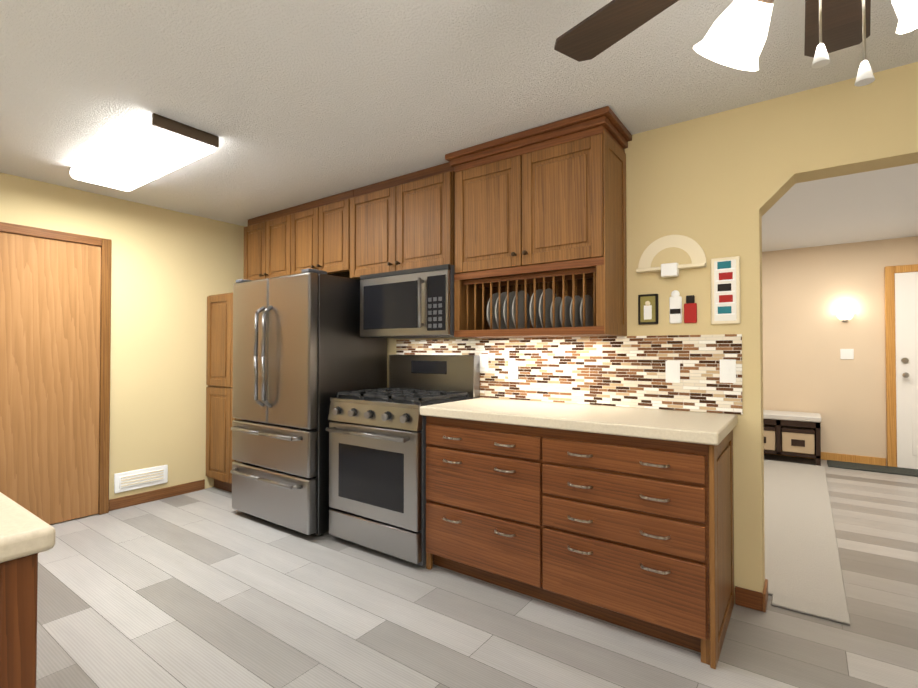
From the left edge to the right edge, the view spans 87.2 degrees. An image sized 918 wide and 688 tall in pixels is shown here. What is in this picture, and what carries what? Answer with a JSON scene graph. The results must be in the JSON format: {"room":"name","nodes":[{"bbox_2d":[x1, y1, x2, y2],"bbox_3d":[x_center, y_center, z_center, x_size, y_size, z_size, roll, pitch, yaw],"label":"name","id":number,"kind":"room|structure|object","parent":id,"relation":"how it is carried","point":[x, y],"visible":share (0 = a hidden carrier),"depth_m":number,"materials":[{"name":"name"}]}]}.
{"room":"kitchen","nodes":[
{"label":"kitchen","id":0,"kind":"room"},
{"bbox_2d":[0,172,244,499],"bbox_3d":[-3.557,0.055,2.586,0.160,2.400,5.310,-1,-1,36],"label":"wall","id":1,"kind":"structure","parent":0,"point":[171,270],"depth_m":3.93,"materials":[{"name":"paint"}]},
{"bbox_2d":[0,222,111,524],"bbox_3d":[-2.908,0.234,3.238,0.123,2.062,0.974,-1,-1,36],"label":"door","id":2,"kind":"structure","parent":1,"relation":"in","point":[55,319],"depth_m":3.38,"materials":[{"name":"brown wood"}]},
{"bbox_2d":[114,465,167,492],"bbox_3d":[-2.526,1.073,3.844,0.024,0.150,0.380,-1,-1,36],"label":"air vent","id":3,"kind":"object","parent":1,"relation":"in","point":[138,479],"visible":1,"depth_m":3.83,"materials":[{"name":"white plastic"}]},
{"bbox_2d":[109,480,204,510],"bbox_3d":[-2.454,1.232,3.956,0.013,0.085,0.720,-1,-1,36],"label":"baseboard","id":4,"kind":"structure","parent":1,"relation":"attached to","point":[131,500],"depth_m":3.92,"materials":[{"name":"brown wood"}]},
{"bbox_2d":[0,0,917,251],"bbox_3d":[0.610,-1.180,2.232,7.440,0.060,9.650,-1,-1,36],"label":"ceiling","id":5,"kind":"structure","parent":0,"point":[290,103],"depth_m":2.15,"materials":[{"name":"white paint"}]},
{"bbox_2d":[69,113,218,190],"bbox_3d":[-1.910,-1.097,2.872,1.220,0.082,0.350,-1,-1,36],"label":"fluorescent ceiling light","id":6,"kind":"object","parent":5,"relation":"attached to","point":[154,146],"visible":1,"depth_m":2.71,"materials":[{"name":"white plastic"}]},
{"bbox_2d":[554,0,917,86],"bbox_3d":[0.730,-0.809,0.919,1.306,0.712,1.256,-1,-1,36],"label":"ceiling fan","id":7,"kind":"object","parent":5,"relation":"hanging from","point":[735,36],"visible":1,"depth_m":1.23,"materials":[{"name":"brown wood"}]},
{"bbox_2d":[36,454,917,687],"bbox_3d":[0.610,1.280,2.197,7.440,0.060,9.650,-1,-1,36],"label":"floor","id":8,"kind":"structure","parent":0,"point":[210,587],"depth_m":2.18,"materials":[{"name":"grey wood"}]},
{"bbox_2d":[0,556,37,687],"bbox_3d":[-1.676,0.800,1.057,1.786,0.868,0.740,-1,-1,36],"label":"base cabinet","id":9,"kind":"object","parent":8,"relation":"on","point":[18,582],"depth_m":0.82,"materials":[{"name":"brown wood"}]},
{"bbox_2d":[0,492,55,567],"bbox_3d":[-2.008,0.336,0.582,1.810,0.042,1.950,-1,-1,36],"label":"countertop","id":10,"kind":"structure","parent":9,"relation":"on","point":[23,535],"depth_m":0.83,"materials":[{"name":"beige stone"}]},
{"bbox_2d":[206,293,235,491],"bbox_3d":[-1.758,0.424,4.234,0.824,1.710,0.517,-1,-1,36],"label":"pantry","id":11,"kind":"object","parent":8,"relation":"on","point":[219,389],"visible":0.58,"depth_m":4.13,"materials":[{"name":"brown wood"}]},
{"bbox_2d":[230,268,386,535],"bbox_3d":[-1.138,0.395,3.590,0.910,1.750,0.788,-1,-1,36],"label":"fridge","id":12,"kind":"object","parent":8,"relation":"on","point":[303,351],"visible":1,"depth_m":3.25,"materials":[{"name":"grey metal"}]},
{"bbox_2d":[325,355,479,566],"bbox_3d":[-0.369,0.668,3.112,0.756,1.190,0.693,-1,-1,36],"label":"stove","id":13,"kind":"object","parent":8,"relation":"on","point":[377,469],"visible":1,"depth_m":2.90,"materials":[{"name":"grey metal"}]},
{"bbox_2d":[426,417,543,600],"bbox_3d":[0.269,0.823,2.722,0.718,0.868,0.597,-1,-1,36],"label":"base cabinet","id":14,"kind":"object","parent":8,"relation":"on","point":[485,482],"depth_m":2.45,"materials":[{"name":"brown wood"}]},
{"bbox_2d":[544,429,733,668],"bbox_3d":[0.857,0.817,2.300,0.730,0.868,0.597,-1,-1,36],"label":"base cabinet","id":15,"kind":"object","parent":8,"relation":"on","point":[621,516],"depth_m":2.03,"materials":[{"name":"brown wood"}]},
{"bbox_2d":[420,397,737,444],"bbox_3d":[0.562,0.367,2.495,1.470,0.050,0.636,-1,-1,36],"label":"countertop","id":16,"kind":"structure","parent":15,"relation":"on","point":[686,427],"depth_m":2.25,"materials":[{"name":"beige stone"}]},
{"bbox_2d":[763,410,821,465],"bbox_3d":[3.624,1.036,5.453,0.760,0.520,0.410,-1,-1,36],"label":"bench","id":17,"kind":"object","parent":8,"relation":"on","point":[790,433],"visible":0.6,"depth_m":5.24,"materials":[{"name":"black wood"}]},
{"bbox_2d":[764,460,849,624],"bbox_3d":[2.239,1.268,3.976,1.330,0.010,3.580,-1,-1,36],"label":"rug","id":18,"kind":"object","parent":8,"relation":"on","point":[803,572],"visible":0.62,"depth_m":3.02,"materials":[{"name":"fabric"}]},
{"bbox_2d":[827,460,917,476],"bbox_3d":[4.657,1.277,4.701,1.690,0.012,0.340,-1,-1,36],"label":"door mat","id":19,"kind":"object","parent":8,"relation":"on","point":[875,468],"visible":0.95,"depth_m":4.93,"materials":[{"name":"grey"}]},
{"bbox_2d":[387,62,917,602],"bbox_3d":[0.963,0.057,2.706,7.360,2.400,0.160,-1,-1,36],"label":"wall","id":20,"kind":"structure","parent":0,"point":[719,184],"depth_m":2.31,"materials":[{"name":"paint"}]},
{"bbox_2d":[243,206,294,279],"bbox_3d":[-1.525,-0.820,4.203,0.747,0.596,0.322,-1,-1,36],"label":"upper cabinet","id":21,"kind":"object","parent":20,"relation":"attached to","point":[269,239],"depth_m":4.06,"materials":[{"name":"brown wood"}]},
{"bbox_2d":[295,190,353,277],"bbox_3d":[-1.006,-0.826,3.831,0.747,0.596,0.322,-1,-1,36],"label":"upper cabinet","id":22,"kind":"object","parent":20,"relation":"attached to","point":[315,234],"depth_m":3.65,"materials":[{"name":"brown wood"}]},
{"bbox_2d":[350,162,454,279],"bbox_3d":[-0.339,-0.801,3.327,0.915,0.660,0.361,-1,-1,36],"label":"upper cabinet","id":23,"kind":"object","parent":20,"relation":"attached to","point":[404,222],"visible":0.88,"depth_m":3.18,"materials":[{"name":"brown wood"}]},
{"bbox_2d":[360,264,455,338],"bbox_3d":[-0.271,-0.258,3.213,0.754,0.424,0.439,-1,-1,36],"label":"microwave","id":24,"kind":"object","parent":23,"relation":"attached to","point":[410,303],"visible":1,"depth_m":3.04,"materials":[{"name":"grey metal"}]},
{"bbox_2d":[445,106,631,337],"bbox_3d":[0.430,-0.591,2.753,0.990,1.097,0.392,-1,-1,36],"label":"upper cabinet","id":25,"kind":"object","parent":20,"relation":"attached to","point":[540,234],"visible":1,"depth_m":2.60,"materials":[{"name":"brown wood"}]},
{"bbox_2d":[396,334,742,414],"bbox_3d":[0.446,0.155,2.972,2.252,0.386,0.008,-1,-1,36],"label":"backsplash","id":26,"kind":"structure","parent":20,"relation":"attached to","point":[625,371],"depth_m":2.69,"materials":[{"name":"tile"}]},
{"bbox_2d":[479,354,487,371],"bbox_3d":[0.156,0.123,3.159,0.070,0.114,0.026,-1,-1,36],"label":"outlet","id":27,"kind":"object","parent":26,"relation":"attached to","point":[484,362],"visible":1,"depth_m":3.16,"materials":[{"name":"white plastic"}]},
{"bbox_2d":[508,361,517,378],"bbox_3d":[0.341,0.162,3.039,0.070,0.114,0.006,-1,-1,36],"label":"electrical outlet plate","id":28,"kind":"object","parent":26,"relation":"attached to","point":[512,369],"visible":1,"depth_m":3.04,"materials":[{"name":"white plastic"}]},
{"bbox_2d":[665,361,679,382],"bbox_3d":[1.103,0.144,2.489,0.070,0.114,0.010,-1,-1,36],"label":"electrical outlet plate","id":29,"kind":"object","parent":26,"relation":"attached to","point":[672,371],"visible":1,"depth_m":2.49,"materials":[{"name":"white plastic"}]},
{"bbox_2d":[720,359,735,382],"bbox_3d":[1.306,0.132,2.343,0.070,0.114,0.010,-1,-1,36],"label":"electrical outlet plate","id":30,"kind":"object","parent":26,"relation":"attached to","point":[727,370],"visible":1,"depth_m":2.34,"materials":[{"name":"white plastic"}]},
{"bbox_2d":[638,294,657,324],"bbox_3d":[1.006,-0.185,2.564,0.100,0.160,0.022,-1,-1,36],"label":"picture frame","id":31,"kind":"object","parent":20,"relation":"attached to","point":[647,308],"visible":1,"depth_m":2.56,"materials":[{"name":"black"}]},
{"bbox_2d":[636,235,706,277],"bbox_3d":[1.088,-0.456,2.485,0.330,0.220,0.060,-1,-1,36],"label":"fan","id":32,"kind":"object","parent":20,"relation":"attached to","point":[670,256],"visible":0.98,"depth_m":2.48,"materials":[{"name":"beige paint"}]},
{"bbox_2d":[669,290,696,323],"bbox_3d":[1.146,-0.192,2.467,0.130,0.172,0.015,-1,-1,36],"label":"bottles","id":33,"kind":"object","parent":20,"relation":"attached to","point":[675,309],"visible":1,"depth_m":2.47,"materials":[{"name":"white plastic"}]},
{"bbox_2d":[711,256,739,323],"bbox_3d":[1.301,-0.260,2.354,0.125,0.325,0.020,-1,-1,36],"label":"framed picture","id":34,"kind":"object","parent":20,"relation":"attached to","point":[725,290],"visible":1,"depth_m":2.35,"materials":[{"name":"beige paint"}]},
{"bbox_2d":[762,236,917,465],"bbox_3d":[4.387,0.093,5.294,4.820,2.400,0.160,-1,-1,36],"label":"wall","id":35,"kind":"structure","parent":0,"point":[809,294],"depth_m":5.36,"materials":[{"name":"paint"}]},
{"bbox_2d":[764,452,885,465],"bbox_3d":[3.521,1.258,5.794,2.430,0.085,0.013,-1,-1,36],"label":"baseboard","id":36,"kind":"structure","parent":35,"relation":"attached to","point":[854,458],"depth_m":5.24,"materials":[{"name":"brown wood"}]},
{"bbox_2d":[837,313,852,321],"bbox_3d":[4.226,-0.289,5.272,0.144,0.095,0.066,-1,-1,36],"label":"sconce","id":37,"kind":"object","parent":35,"relation":"attached to","point":[844,317],"visible":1,"depth_m":5.26,"materials":[{"name":"white glass"}]},
{"bbox_2d":[840,349,853,358],"bbox_3d":[4.252,0.111,5.282,0.115,0.115,0.009,-1,-1,36],"label":"light switch","id":38,"kind":"object","parent":35,"relation":"attached to","point":[846,353],"visible":1,"depth_m":5.28,"materials":[{"name":"white plastic"}]},
{"bbox_2d":[884,264,917,468],"bbox_3d":[4.901,0.233,4.740,1.050,2.105,0.130,-1,-1,36],"label":"front door","id":39,"kind":"structure","parent":35,"relation":"in","point":[901,318],"depth_m":4.99,"materials":[{"name":"white"}]}
]}

